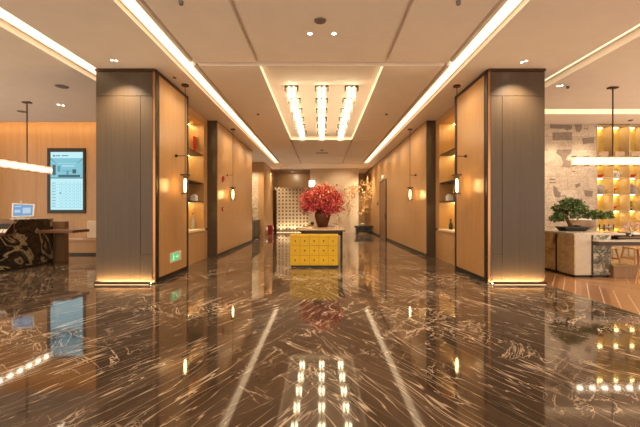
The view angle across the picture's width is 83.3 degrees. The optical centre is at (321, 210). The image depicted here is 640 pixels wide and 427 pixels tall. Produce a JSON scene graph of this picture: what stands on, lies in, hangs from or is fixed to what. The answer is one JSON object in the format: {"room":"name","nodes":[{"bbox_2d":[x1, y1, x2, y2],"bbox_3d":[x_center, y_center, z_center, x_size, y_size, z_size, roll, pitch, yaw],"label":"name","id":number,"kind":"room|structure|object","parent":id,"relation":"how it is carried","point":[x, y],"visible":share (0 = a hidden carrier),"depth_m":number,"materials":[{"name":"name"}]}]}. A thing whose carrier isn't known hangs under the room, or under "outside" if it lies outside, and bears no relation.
{"room":"lobby","nodes":[
{"label":"lobby","id":0,"kind":"room"},
{"bbox_2d":[0,122,95,237],"bbox_3d":[-7.850,-0.828,11.565,7.300,4.355,0.170,0,0,0],"label":"wall","id":1,"kind":"structure","parent":0,"point":[30,186],"depth_m":11.48,"materials":[{"name":"brown wood"}]},
{"bbox_2d":[47,148,85,212],"bbox_3d":[-8.115,-0.964,11.451,1.200,2.073,0.058,0,0,0],"label":"screen","id":2,"kind":"object","parent":1,"relation":"attached to","point":[66,188],"visible":1,"depth_m":11.43,"materials":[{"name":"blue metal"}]},
{"bbox_2d":[51,158,82,178],"bbox_3d":[-8.088,-1.355,11.424,1.019,0.652,0.004,0,0,0],"label":"picture","id":3,"kind":"object","parent":2,"relation":"attached to","point":[63,168],"depth_m":11.42,"materials":[{"name":"teal"}]},
{"bbox_2d":[94,68,188,284],"bbox_3d":[-3.615,-0.640,7.414,1.129,3.980,1.692,0,0,0],"label":"pillar","id":4,"kind":"structure","parent":0,"point":[142,212],"depth_m":6.66,"materials":[{"name":"brown wood"}]},
{"bbox_2d":[170,250,180,262],"bbox_3d":[-3.042,0.950,7.525,0.026,0.200,0.550,0,0,0],"label":"exit sign","id":5,"kind":"object","parent":4,"relation":"attached to","point":[175,256],"visible":1,"depth_m":7.47,"materials":[{"name":"green plastic"}]},
{"bbox_2d":[205,121,251,256],"bbox_3d":[-3.628,-0.640,13.080,1.204,3.980,5.240,0,0,0],"label":"wall","id":6,"kind":"structure","parent":0,"point":[230,229],"depth_m":11.60,"materials":[{"name":"brown wood"}]},
{"bbox_2d":[252,172,257,219],"bbox_3d":[-4.060,-0.375,19.500,1.880,3.450,0.200,0,0,0],"label":"stone wall","id":7,"kind":"structure","parent":0,"point":[254,174],"depth_m":19.40,"materials":[{"name":"beige stone"}]},
{"bbox_2d":[252,162,257,171],"bbox_3d":[-4.060,-2.365,19.490,1.880,0.530,0.220,0,0,0],"label":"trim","id":8,"kind":"structure","parent":7,"relation":"attached to","point":[254,164],"depth_m":19.38,"materials":[{"name":"brown wood"}]},
{"bbox_2d":[258,162,277,235],"bbox_3d":[-3.250,-0.640,22.480,0.300,3.980,6.240,0,0,0],"label":"wall","id":9,"kind":"structure","parent":0,"point":[267,177],"depth_m":19.93,"materials":[{"name":"brown wood"}]},
{"bbox_2d":[273,190,276,231],"bbox_3d":[-3.076,0.015,23.950,0.047,2.670,1.640,0,0,0],"label":"door","id":10,"kind":"structure","parent":9,"relation":"in","point":[274,192],"depth_m":24.00,"materials":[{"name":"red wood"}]},
{"bbox_2d":[0,231,639,426],"bbox_3d":[0.000,1.400,11.500,23.000,0.100,29.000,0,0,0],"label":"floor","id":11,"kind":"structure","parent":0,"point":[390,335],"depth_m":3.61,"materials":[{"name":"stone"}]},
{"bbox_2d":[0,219,88,271],"bbox_3d":[-7.250,0.775,7.500,2.100,1.150,4.600,0,0,0],"label":"reception desk","id":12,"kind":"object","parent":11,"relation":"on","point":[33,242],"visible":0.91,"depth_m":8.88,"materials":[{"name":"stone"}]},
{"bbox_2d":[0,223,13,233],"bbox_3d":[-7.201,0.398,8.082,0.372,0.235,0.235,0,0,0],"label":"card holder","id":13,"kind":"object","parent":12,"relation":"on","point":[4,228],"visible":1,"depth_m":8.11,"materials":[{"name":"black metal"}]},
{"bbox_2d":[10,201,36,218],"bbox_3d":[-7.322,-0.026,8.860,0.597,0.452,0.220,0,0,0],"label":"monitor","id":14,"kind":"object","parent":12,"relation":"on","point":[20,211],"visible":0.98,"depth_m":8.82,"materials":[{"name":"white plastic"}]},
{"bbox_2d":[15,206,30,213],"bbox_3d":[-7.322,-0.035,8.821,0.422,0.194,0.041,0,0,0],"label":"picture","id":15,"kind":"object","parent":14,"relation":"attached to","point":[18,209],"depth_m":8.82,"materials":[{"name":"blue"}]},
{"bbox_2d":[69,239,95,254],"bbox_3d":[-6.731,1.110,11.280,2.302,0.480,0.440,0,0,0],"label":"bench","id":16,"kind":"object","parent":11,"relation":"on","point":[76,246],"visible":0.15,"depth_m":11.10,"materials":[{"name":"brown wood"}]},
{"bbox_2d":[87,220,95,238],"bbox_3d":[-7.102,0.585,11.379,0.549,0.570,0.163,0,0,0],"label":"cushion","id":17,"kind":"object","parent":16,"relation":"on","point":[91,224],"visible":0.48,"depth_m":11.30,"materials":[{"name":"beige fabric"}]},
{"bbox_2d":[189,106,206,264],"bbox_3d":[-3.555,-0.640,9.360,0.550,3.980,2.160,0,0,0],"label":"display niche","id":18,"kind":"object","parent":11,"relation":"on","point":[197,123],"visible":0.23,"depth_m":10.12,"materials":[{"name":"brown wood"}]},
{"bbox_2d":[190,213,194,228],"bbox_3d":[-3.560,0.275,9.950,0.130,0.450,0.128,0,0,0],"label":"bottle","id":19,"kind":"object","parent":18,"relation":"on","point":[192,221],"visible":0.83,"depth_m":9.90,"materials":[{"name":"grey ceramic"}]},
{"bbox_2d":[190,194,197,200],"bbox_3d":[-3.520,-0.365,9.950,0.160,0.190,0.180,0,0,0],"label":"jar","id":20,"kind":"object","parent":18,"relation":"on","point":[193,197],"visible":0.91,"depth_m":9.86,"materials":[{"name":"white ceramic"}]},
{"bbox_2d":[193,136,195,150],"bbox_3d":[-3.535,-1.825,10.000,0.130,0.490,0.220,0,0,0],"label":"book","id":21,"kind":"object","parent":18,"relation":"on","point":[194,137],"visible":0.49,"depth_m":9.98,"materials":[{"name":"red paint"}]},
{"bbox_2d":[189,180,202,183],"bbox_3d":[-3.565,-0.775,9.240,0.470,0.030,1.760,0,0,0],"label":"shelf","id":22,"kind":"object","parent":18,"relation":"attached to","point":[190,181],"depth_m":9.87,"materials":[{"name":"brown wood"}]},
{"bbox_2d":[189,148,202,155],"bbox_3d":[-3.565,-1.565,9.240,0.470,0.030,1.760,0,0,0],"label":"shelf","id":23,"kind":"object","parent":18,"relation":"attached to","point":[191,152],"depth_m":9.71,"materials":[{"name":"brown wood"}]},
{"bbox_2d":[252,220,260,238],"bbox_3d":[-3.790,0.910,18.000,1.080,0.880,2.500,0,0,0],"label":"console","id":24,"kind":"object","parent":11,"relation":"on","point":[255,223],"visible":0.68,"depth_m":17.86,"materials":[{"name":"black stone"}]},
{"bbox_2d":[268,225,273,233],"bbox_3d":[-2.961,1.090,21.075,0.258,0.520,0.450,0,0,0],"label":"base cabinet","id":25,"kind":"object","parent":11,"relation":"on","point":[270,227],"visible":0.99,"depth_m":20.85,"materials":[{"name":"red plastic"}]},
{"bbox_2d":[277,187,309,232],"bbox_3d":[-1.770,-0.067,22.690,2.098,2.834,0.240,0,0,0],"label":"lattice screen","id":26,"kind":"object","parent":11,"relation":"on","point":[290,219],"visible":0.7,"depth_m":22.62,"materials":[{"name":"beige wood"}]},
{"bbox_2d":[290,234,338,266],"bbox_3d":[-0.176,0.965,8.858,1.174,0.770,0.584,0,0,0],"label":"chest","id":27,"kind":"object","parent":11,"relation":"on","point":[306,250],"visible":1,"depth_m":8.60,"materials":[{"name":"yellow wood"}]},
{"bbox_2d":[299,226,344,263],"bbox_3d":[0.013,0.912,10.350,1.186,0.875,2.310,0,0,0],"label":"side table","id":28,"kind":"object","parent":11,"relation":"on","point":[315,230],"visible":0.56,"depth_m":9.23,"materials":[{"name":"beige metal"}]},
{"bbox_2d":[315,211,329,226],"bbox_3d":[0.030,0.235,10.700,0.475,0.480,0.475,0,0,0],"label":"vase","id":29,"kind":"object","parent":28,"relation":"on","point":[321,219],"visible":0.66,"depth_m":10.53,"materials":[{"name":"brown ceramic"}]},
{"bbox_2d":[296,182,345,216],"bbox_3d":[0.016,-0.334,10.721,1.488,1.064,1.411,0,0,6],"label":"bouquet","id":30,"kind":"object","parent":29,"relation":"in","point":[326,200],"visible":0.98,"depth_m":10.40,"materials":[{"name":"red plant"}]},
{"bbox_2d":[333,217,341,227],"bbox_3d":[0.432,0.325,9.900,0.268,0.300,0.261,0,0,0],"label":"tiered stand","id":31,"kind":"object","parent":28,"relation":"on","point":[337,221],"visible":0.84,"depth_m":9.89,"materials":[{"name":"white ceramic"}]},
{"bbox_2d":[354,225,372,233],"bbox_3d":[2.491,1.110,21.400,1.055,0.480,0.600,0,0,0],"label":"console table","id":32,"kind":"object","parent":11,"relation":"on","point":[358,228],"visible":0.98,"depth_m":21.18,"materials":[{"name":"black wood"}]},
{"bbox_2d":[436,106,454,264],"bbox_3d":[3.555,-0.640,9.360,0.550,3.980,2.160,0,0,0],"label":"display niche","id":33,"kind":"object","parent":11,"relation":"on","point":[445,124],"visible":0.32,"depth_m":10.12,"materials":[{"name":"brown wood"}]},
{"bbox_2d":[440,179,454,183],"bbox_3d":[3.565,-0.775,9.240,0.470,0.030,1.760,0,0,0],"label":"shelf","id":34,"kind":"object","parent":33,"relation":"attached to","point":[451,181],"depth_m":9.75,"materials":[{"name":"brown wood"}]},
{"bbox_2d":[440,148,454,155],"bbox_3d":[3.565,-1.565,9.240,0.470,0.030,1.760,0,0,0],"label":"shelf","id":35,"kind":"object","parent":33,"relation":"attached to","point":[451,152],"depth_m":9.71,"materials":[{"name":"brown wood"}]},
{"bbox_2d":[446,194,452,200],"bbox_3d":[3.520,-0.365,9.900,0.160,0.190,0.180,0,0,0],"label":"jar","id":36,"kind":"object","parent":33,"relation":"on","point":[449,197],"visible":0.92,"depth_m":9.81,"materials":[{"name":"white ceramic"}]},
{"bbox_2d":[449,219,452,229],"bbox_3d":[3.500,0.360,9.750,0.110,0.280,0.108,0,0,0],"label":"bottle","id":37,"kind":"object","parent":33,"relation":"on","point":[450,223],"visible":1,"depth_m":9.71,"materials":[{"name":"brown glass"}]},
{"bbox_2d":[545,229,639,277],"bbox_3d":[6.959,0.900,8.110,3.682,0.900,2.020,0,0,0],"label":"counter","id":38,"kind":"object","parent":11,"relation":"on","point":[587,253],"depth_m":7.30,"materials":[{"name":"beige stone"}]},
{"bbox_2d":[547,196,614,230],"bbox_3d":[5.760,0.053,8.054,1.499,0.794,0.579,0,0,0],"label":"bonsai","id":39,"kind":"object","parent":38,"relation":"on","point":[573,206],"visible":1,"depth_m":7.94,"materials":[{"name":"plant"}]},
{"bbox_2d":[555,226,589,230],"bbox_3d":[5.607,0.400,8.050,0.548,0.100,0.340,0,0,0],"label":"pot","id":40,"kind":"object","parent":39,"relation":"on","point":[561,228],"depth_m":7.91,"materials":[{"name":"grey ceramic"}]},
{"bbox_2d":[569,219,598,229],"bbox_3d":[6.368,0.321,8.750,0.600,0.258,0.600,0,0,0],"label":"basin","id":41,"kind":"object","parent":38,"relation":"in","point":[590,223],"visible":0.68,"depth_m":8.53,"materials":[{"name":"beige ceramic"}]},
{"bbox_2d":[599,224,613,230],"bbox_3d":[6.610,0.380,8.350,0.240,0.140,0.160,0,0,0],"label":"rack","id":42,"kind":"object","parent":38,"relation":"on","point":[604,228],"visible":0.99,"depth_m":8.33,"materials":[{"name":"black metal"}]},
{"bbox_2d":[611,236,639,238],"bbox_3d":[6.724,0.560,7.620,1.151,0.050,0.320,0,0,0],"label":"tray","id":43,"kind":"object","parent":38,"relation":"on","point":[612,237],"visible":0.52,"depth_m":7.46,"materials":[{"name":"black metal"}]},
{"bbox_2d":[614,232,630,236],"bbox_3d":[6.366,0.499,7.610,0.210,0.112,0.220,0,0,0],"label":"stove","id":44,"kind":"object","parent":43,"relation":"on","point":[627,234],"visible":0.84,"depth_m":7.52,"materials":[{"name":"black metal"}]},
{"bbox_2d":[631,233,639,236],"bbox_3d":[6.645,0.512,7.620,0.270,0.085,0.210,0,0,0],"label":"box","id":45,"kind":"object","parent":43,"relation":"on","point":[632,234],"visible":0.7,"depth_m":7.52,"materials":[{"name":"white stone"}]},
{"bbox_2d":[623,221,639,232],"bbox_3d":[6.791,0.404,7.861,0.310,0.362,0.291,0,0,0],"label":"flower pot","id":46,"kind":"object","parent":38,"relation":"on","point":[625,226],"visible":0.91,"depth_m":7.83,"materials":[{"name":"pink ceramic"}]},
{"bbox_2d":[611,247,621,262],"bbox_3d":[6.920,0.982,8.848,0.537,0.745,0.554,0,0,0],"label":"wooden chair","id":47,"kind":"object","parent":11,"relation":"on","point":[612,248],"visible":0.11,"depth_m":8.63,"materials":[{"name":"brown wood"}]},
{"bbox_2d":[596,124,639,255],"bbox_3d":[9.556,-0.640,11.060,2.503,3.980,0.380,0,0,0],"label":"display shelf","id":48,"kind":"object","parent":11,"relation":"on","point":[626,137],"visible":0.61,"depth_m":11.12,"materials":[{"name":"gold metal"}]},
{"bbox_2d":[597,183,604,193],"bbox_3d":[8.506,-0.684,11.020,0.260,0.325,0.260,0,0,0],"label":"vase","id":49,"kind":"object","parent":48,"relation":"on","point":[600,189],"visible":0.77,"depth_m":10.92,"materials":[{"name":"ceramic"}]},
{"bbox_2d":[597,151,608,160],"bbox_3d":[8.566,-1.665,11.030,0.306,0.285,0.206,0,0,0],"label":"gift box","id":50,"kind":"object","parent":48,"relation":"on","point":[605,154],"visible":0.65,"depth_m":10.93,"materials":[{"name":"cardboard"}]},
{"bbox_2d":[614,169,621,176],"bbox_3d":[9.016,-1.155,11.015,0.252,0.267,0.238,0,0,41],"label":"teapot","id":51,"kind":"object","parent":48,"relation":"on","point":[616,173],"visible":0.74,"depth_m":10.94,"materials":[{"name":"white ceramic"}]},
{"bbox_2d":[614,151,624,160],"bbox_3d":[9.061,-1.665,11.030,0.306,0.285,0.206,0,0,0],"label":"gift box","id":52,"kind":"object","parent":48,"relation":"on","point":[617,154],"visible":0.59,"depth_m":10.93,"materials":[{"name":"cardboard"}]},
{"bbox_2d":[630,183,636,193],"bbox_3d":[9.496,-0.684,11.020,0.260,0.325,0.260,0,0,0],"label":"vase","id":53,"kind":"object","parent":48,"relation":"on","point":[633,189],"visible":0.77,"depth_m":10.91,"materials":[{"name":"ceramic"}]},
{"bbox_2d":[630,151,639,160],"bbox_3d":[9.556,-1.665,11.030,0.306,0.285,0.206,0,0,0],"label":"gift box","id":54,"kind":"object","parent":48,"relation":"on","point":[632,153],"visible":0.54,"depth_m":10.93,"materials":[{"name":"cardboard"}]},
{"bbox_2d":[608,263,637,277],"bbox_3d":[6.104,1.225,7.420,0.497,0.250,0.410,0,0,0],"label":"storage box","id":55,"kind":"object","parent":11,"relation":"on","point":[617,270],"visible":0.68,"depth_m":7.22,"materials":[{"name":"brown wood"}]},
{"bbox_2d":[618,246,639,264],"bbox_3d":[7.720,0.982,8.848,0.537,0.745,0.554,0,0,0],"label":"wooden chair","id":56,"kind":"object","parent":11,"relation":"on","point":[636,249],"visible":0.5,"depth_m":8.83,"materials":[{"name":"brown wood"}]},
{"bbox_2d":[634,261,639,285],"bbox_3d":[5.880,0.982,6.212,0.537,0.745,0.554,0,0,0],"label":"wooden chair","id":57,"kind":"object","parent":11,"relation":"on","point":[638,273],"visible":1,"depth_m":6.43,"materials":[{"name":"brown wood"}]},
{"bbox_2d":[0,0,639,173],"bbox_3d":[0.000,-2.880,11.500,23.000,0.500,29.000,0,0,0],"label":"ceiling","id":58,"kind":"structure","parent":0,"point":[227,42],"depth_m":6.29,"materials":[{"name":"paint"}]},
{"bbox_2d":[0,101,52,174],"bbox_3d":[-7.100,-1.792,7.395,0.180,1.675,4.050,0,0,0],"label":"linear pendant","id":59,"kind":"object","parent":58,"relation":"hanging from","point":[24,102],"visible":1,"depth_m":8.67,"materials":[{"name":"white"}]},
{"bbox_2d":[0,8,95,74],"bbox_3d":[-4.325,-2.723,3.000,0.350,0.015,12.000,0,0,0],"label":"recessed light","id":60,"kind":"object","parent":58,"relation":"in","point":[5,15],"visible":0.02,"depth_m":5.70,"materials":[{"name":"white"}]},
{"bbox_2d":[54,84,68,88],"bbox_3d":[-5.482,-2.624,7.605,0.260,0.012,0.260,0,0,0],"label":"ceiling speaker","id":61,"kind":"object","parent":58,"relation":"attached to","point":[56,85],"visible":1,"depth_m":7.57,"materials":[{"name":"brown plastic"}]},
{"bbox_2d":[175,84,189,193],"bbox_3d":[-2.887,-1.440,7.518,0.300,2.380,0.199,0,0,21],"label":"pendant","id":62,"kind":"object","parent":58,"relation":"hanging from","point":[185,175],"visible":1,"depth_m":7.50,"materials":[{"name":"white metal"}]},
{"bbox_2d":[121,0,277,161],"bbox_3d":[-2.442,-2.692,8.400,0.225,0.015,22.800,0,0,0],"label":"recessed light","id":63,"kind":"object","parent":58,"relation":"in","point":[132,5],"visible":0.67,"depth_m":6.34,"materials":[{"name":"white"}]},
{"bbox_2d":[227,128,235,197],"bbox_3d":[-2.887,-1.440,11.568,0.300,2.380,0.199,0,0,21],"label":"pendant","id":64,"kind":"object","parent":58,"relation":"hanging from","point":[232,128],"visible":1,"depth_m":11.53,"materials":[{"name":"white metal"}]},
{"bbox_2d":[260,66,291,138],"bbox_3d":[-1.107,-2.656,9.851,0.036,0.028,6.537,0,0,0],"label":"recessed light","id":65,"kind":"object","parent":58,"relation":"in","point":[260,66],"depth_m":8.34,"materials":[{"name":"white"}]},
{"bbox_2d":[284,85,297,97],"bbox_3d":[-0.660,-2.580,7.920,0.300,0.340,0.090,0,0,0],"label":"lamp","id":66,"kind":"object","parent":58,"relation":"attached to","point":[285,86],"visible":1,"depth_m":7.90,"materials":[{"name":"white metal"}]},
{"bbox_2d":[288,98,300,108],"bbox_3d":[-0.660,-2.580,8.790,0.300,0.340,0.090,0,0,0],"label":"lamp","id":67,"kind":"object","parent":58,"relation":"attached to","point":[289,99],"visible":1,"depth_m":8.77,"materials":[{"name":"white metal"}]},
{"bbox_2d":[291,108,302,121],"bbox_3d":[-0.660,-2.580,9.680,0.300,0.340,0.090,0,0,0],"label":"lamp","id":68,"kind":"object","parent":58,"relation":"attached to","point":[298,109],"visible":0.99,"depth_m":9.66,"materials":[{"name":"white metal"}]},
{"bbox_2d":[294,117,303,125],"bbox_3d":[-0.660,-2.580,10.570,0.300,0.340,0.090,0,0,0],"label":"lamp","id":69,"kind":"object","parent":58,"relation":"attached to","point":[296,117],"visible":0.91,"depth_m":10.55,"materials":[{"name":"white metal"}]},
{"bbox_2d":[296,124,305,134],"bbox_3d":[-0.660,-2.580,11.450,0.300,0.340,0.090,0,0,0],"label":"lamp","id":70,"kind":"object","parent":58,"relation":"attached to","point":[299,129],"visible":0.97,"depth_m":11.43,"materials":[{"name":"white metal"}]},
{"bbox_2d":[298,131,306,140],"bbox_3d":[-0.660,-2.580,12.350,0.300,0.340,0.090,0,0,0],"label":"lamp","id":71,"kind":"object","parent":58,"relation":"attached to","point":[302,135],"visible":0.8,"depth_m":12.34,"materials":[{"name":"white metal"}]},
{"bbox_2d":[314,17,325,23],"bbox_3d":[-0.017,-2.620,4.965,0.170,0.020,0.170,0,0,0],"label":"ceiling speaker","id":72,"kind":"object","parent":58,"relation":"attached to","point":[319,20],"visible":1,"depth_m":4.93,"materials":[{"name":"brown plastic"}]},
{"bbox_2d":[316,108,326,118],"bbox_3d":[0.005,-2.580,9.680,0.300,0.340,0.090,0,0,0],"label":"lamp","id":73,"kind":"object","parent":58,"relation":"attached to","point":[316,108],"visible":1,"depth_m":9.66,"materials":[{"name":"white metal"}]},
{"bbox_2d":[317,124,325,132],"bbox_3d":[0.005,-2.580,11.450,0.300,0.340,0.090,0,0,0],"label":"lamp","id":74,"kind":"object","parent":58,"relation":"attached to","point":[317,124],"visible":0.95,"depth_m":11.43,"materials":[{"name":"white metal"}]},
{"bbox_2d":[315,85,328,97],"bbox_3d":[0.005,-2.580,7.920,0.300,0.340,0.090,0,0,0],"label":"lamp","id":75,"kind":"object","parent":58,"relation":"attached to","point":[316,86],"visible":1,"depth_m":7.90,"materials":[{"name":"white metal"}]},
{"bbox_2d":[316,98,327,108],"bbox_3d":[0.005,-2.580,8.790,0.300,0.340,0.090,0,0,0],"label":"lamp","id":76,"kind":"object","parent":58,"relation":"attached to","point":[319,99],"visible":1,"depth_m":8.77,"materials":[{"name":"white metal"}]},
{"bbox_2d":[317,117,326,125],"bbox_3d":[0.005,-2.580,10.570,0.300,0.340,0.090,0,0,0],"label":"lamp","id":77,"kind":"object","parent":58,"relation":"attached to","point":[317,117],"visible":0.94,"depth_m":10.55,"materials":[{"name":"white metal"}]},
{"bbox_2d":[336,131,344,140],"bbox_3d":[0.660,-2.580,12.350,0.300,0.340,0.090,0,0,0],"label":"lamp","id":78,"kind":"object","parent":58,"relation":"attached to","point":[340,135],"visible":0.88,"depth_m":12.34,"materials":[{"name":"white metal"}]},
{"bbox_2d":[337,124,346,134],"bbox_3d":[0.660,-2.580,11.450,0.300,0.340,0.090,0,0,0],"label":"lamp","id":79,"kind":"object","parent":58,"relation":"attached to","point":[343,129],"visible":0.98,"depth_m":11.43,"materials":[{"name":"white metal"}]},
{"bbox_2d":[339,117,348,125],"bbox_3d":[0.660,-2.580,10.570,0.300,0.340,0.090,0,0,0],"label":"lamp","id":80,"kind":"object","parent":58,"relation":"attached to","point":[339,117],"visible":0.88,"depth_m":10.55,"materials":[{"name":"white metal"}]},
{"bbox_2d":[340,108,351,121],"bbox_3d":[0.660,-2.580,9.680,0.300,0.340,0.090,0,0,0],"label":"lamp","id":81,"kind":"object","parent":58,"relation":"attached to","point":[342,109],"visible":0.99,"depth_m":9.66,"materials":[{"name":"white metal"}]},
{"bbox_2d":[342,98,354,108],"bbox_3d":[0.660,-2.580,8.790,0.300,0.340,0.090,0,0,0],"label":"lamp","id":82,"kind":"object","parent":58,"relation":"attached to","point":[343,99],"visible":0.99,"depth_m":8.77,"materials":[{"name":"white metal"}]},
{"bbox_2d":[345,85,358,97],"bbox_3d":[0.660,-2.580,7.920,0.300,0.340,0.090,0,0,0],"label":"lamp","id":83,"kind":"object","parent":58,"relation":"attached to","point":[346,86],"visible":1,"depth_m":7.90,"materials":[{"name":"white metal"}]},
{"bbox_2d":[351,66,382,138],"bbox_3d":[1.107,-2.656,9.851,0.037,0.028,6.537,0,0,0],"label":"recessed light","id":84,"kind":"object","parent":58,"relation":"in","point":[360,116],"depth_m":8.31,"materials":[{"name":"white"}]},
{"bbox_2d":[407,128,416,197],"bbox_3d":[2.886,-1.440,11.532,0.297,2.380,0.201,0,0,23],"label":"pendant","id":85,"kind":"object","parent":58,"relation":"hanging from","point":[410,128],"visible":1,"depth_m":11.53,"materials":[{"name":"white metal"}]},
{"bbox_2d":[365,0,521,161],"bbox_3d":[2.442,-2.692,8.400,0.225,0.015,22.800,0,0,0],"label":"recessed light","id":86,"kind":"object","parent":58,"relation":"in","point":[509,5],"visible":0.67,"depth_m":6.34,"materials":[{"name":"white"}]},
{"bbox_2d":[452,84,466,193],"bbox_3d":[2.886,-1.440,7.532,0.297,2.380,0.201,0,0,23],"label":"pendant","id":87,"kind":"object","parent":58,"relation":"hanging from","point":[456,85],"visible":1,"depth_m":7.53,"materials":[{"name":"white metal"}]},
{"bbox_2d":[545,24,639,80],"bbox_3d":[4.585,-2.743,2.800,0.230,0.015,11.600,0,0,0],"label":"recessed light","id":88,"kind":"object","parent":58,"relation":"in","point":[638,25],"visible":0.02,"depth_m":6.13,"materials":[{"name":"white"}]},
{"bbox_2d":[571,86,639,165],"bbox_3d":[7.480,-1.792,7.650,4.240,1.675,0.150,0,0,0],"label":"linear pendant","id":89,"kind":"object","parent":58,"relation":"hanging from","point":[610,87],"visible":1,"depth_m":7.64,"materials":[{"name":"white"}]},
{"bbox_2d":[278,174,363,224],"bbox_3d":[0.000,-0.640,25.700,8.000,3.980,0.200,0,0,0],"label":"wall","id":90,"kind":"structure","parent":0,"point":[284,180],"depth_m":25.60,"materials":[{"name":"brown wood"}]},
{"bbox_2d":[310,169,357,232],"bbox_3d":[0.790,-0.639,22.450,3.004,3.979,0.300,0,0,0],"label":"wall","id":91,"kind":"structure","parent":0,"point":[342,177],"depth_m":22.30,"materials":[{"name":"beige paint"}]},
{"bbox_2d":[309,181,314,187],"bbox_3d":[-0.591,-1.660,22.190,0.360,0.420,0.220,0,0,0],"label":"wall lamp","id":92,"kind":"object","parent":91,"relation":"attached to","point":[311,183],"visible":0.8,"depth_m":22.08,"materials":[{"name":"white plastic"}]},
{"bbox_2d":[339,179,372,216],"bbox_3d":[2.404,-0.908,21.866,2.702,2.488,0.956,0,0,13],"label":"branches","id":93,"kind":"object","parent":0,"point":[369,188],"visible":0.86,"depth_m":21.86,"materials":[{"name":"yellow plant"}]},
{"bbox_2d":[364,121,437,256],"bbox_3d":[3.648,-0.640,18.030,1.204,3.980,15.140,0,0,0],"label":"wall","id":94,"kind":"structure","parent":0,"point":[411,222],"depth_m":12.34,"materials":[{"name":"brown wood"}]},
{"bbox_2d":[380,179,386,239],"bbox_3d":[3.026,-0.085,17.775,0.047,2.870,1.790,0,0,0],"label":"door","id":95,"kind":"structure","parent":94,"relation":"in","point":[383,184],"depth_m":17.56,"materials":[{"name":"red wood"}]},
{"bbox_2d":[455,68,546,284],"bbox_3d":[3.598,-0.640,7.414,1.084,3.980,1.692,0,0,0],"label":"pillar","id":96,"kind":"structure","parent":0,"point":[500,115],"depth_m":6.66,"materials":[{"name":"brown wood"}]},
{"bbox_2d":[545,124,595,230],"bbox_3d":[6.253,-0.640,11.088,4.105,3.980,0.424,0,0,0],"label":"wall","id":97,"kind":"structure","parent":0,"point":[562,141],"depth_m":10.88,"materials":[{"name":"grey stone"}]},
{"bbox_2d":[553,186,560,197],"bbox_3d":[7.117,-0.582,10.878,0.242,0.348,0.004,0,0,0],"label":"print","id":98,"kind":"object","parent":97,"relation":"attached to","point":[556,189],"depth_m":10.88},
{"bbox_2d":[550,124,571,128],"bbox_3d":[7.238,-2.546,10.878,0.665,0.136,0.004,0,0,0],"label":"print","id":99,"kind":"object","parent":97,"relation":"on","point":[552,126],"depth_m":10.88},
{"bbox_2d":[552,132,571,139],"bbox_3d":[7.276,-2.264,10.878,0.589,0.248,0.004,0,0,0],"label":"print","id":100,"kind":"object","parent":97,"relation":"attached to","point":[555,135],"depth_m":10.88},
{"bbox_2d":[556,149,571,167],"bbox_3d":[7.321,-1.587,10.878,0.468,0.544,0.004,0,0,0],"label":"print","id":101,"kind":"object","parent":97,"relation":"attached to","point":[563,156],"depth_m":10.88},
{"bbox_2d":[575,124,581,131],"bbox_3d":[7.760,-2.493,10.878,0.227,0.242,0.004,0,0,0],"label":"print","id":102,"kind":"object","parent":97,"relation":"attached to","point":[578,127],"depth_m":10.88},
{"bbox_2d":[582,137,593,143],"bbox_3d":[8.054,-2.131,10.878,0.363,0.212,0.004,0,0,0],"label":"print","id":103,"kind":"object","parent":97,"relation":"attached to","point":[585,140],"depth_m":10.88},
{"bbox_2d":[584,190,592,196],"bbox_3d":[8.069,-0.529,10.878,0.272,0.212,0.004,0,0,0],"label":"print","id":104,"kind":"object","parent":97,"relation":"attached to","point":[587,193],"depth_m":10.88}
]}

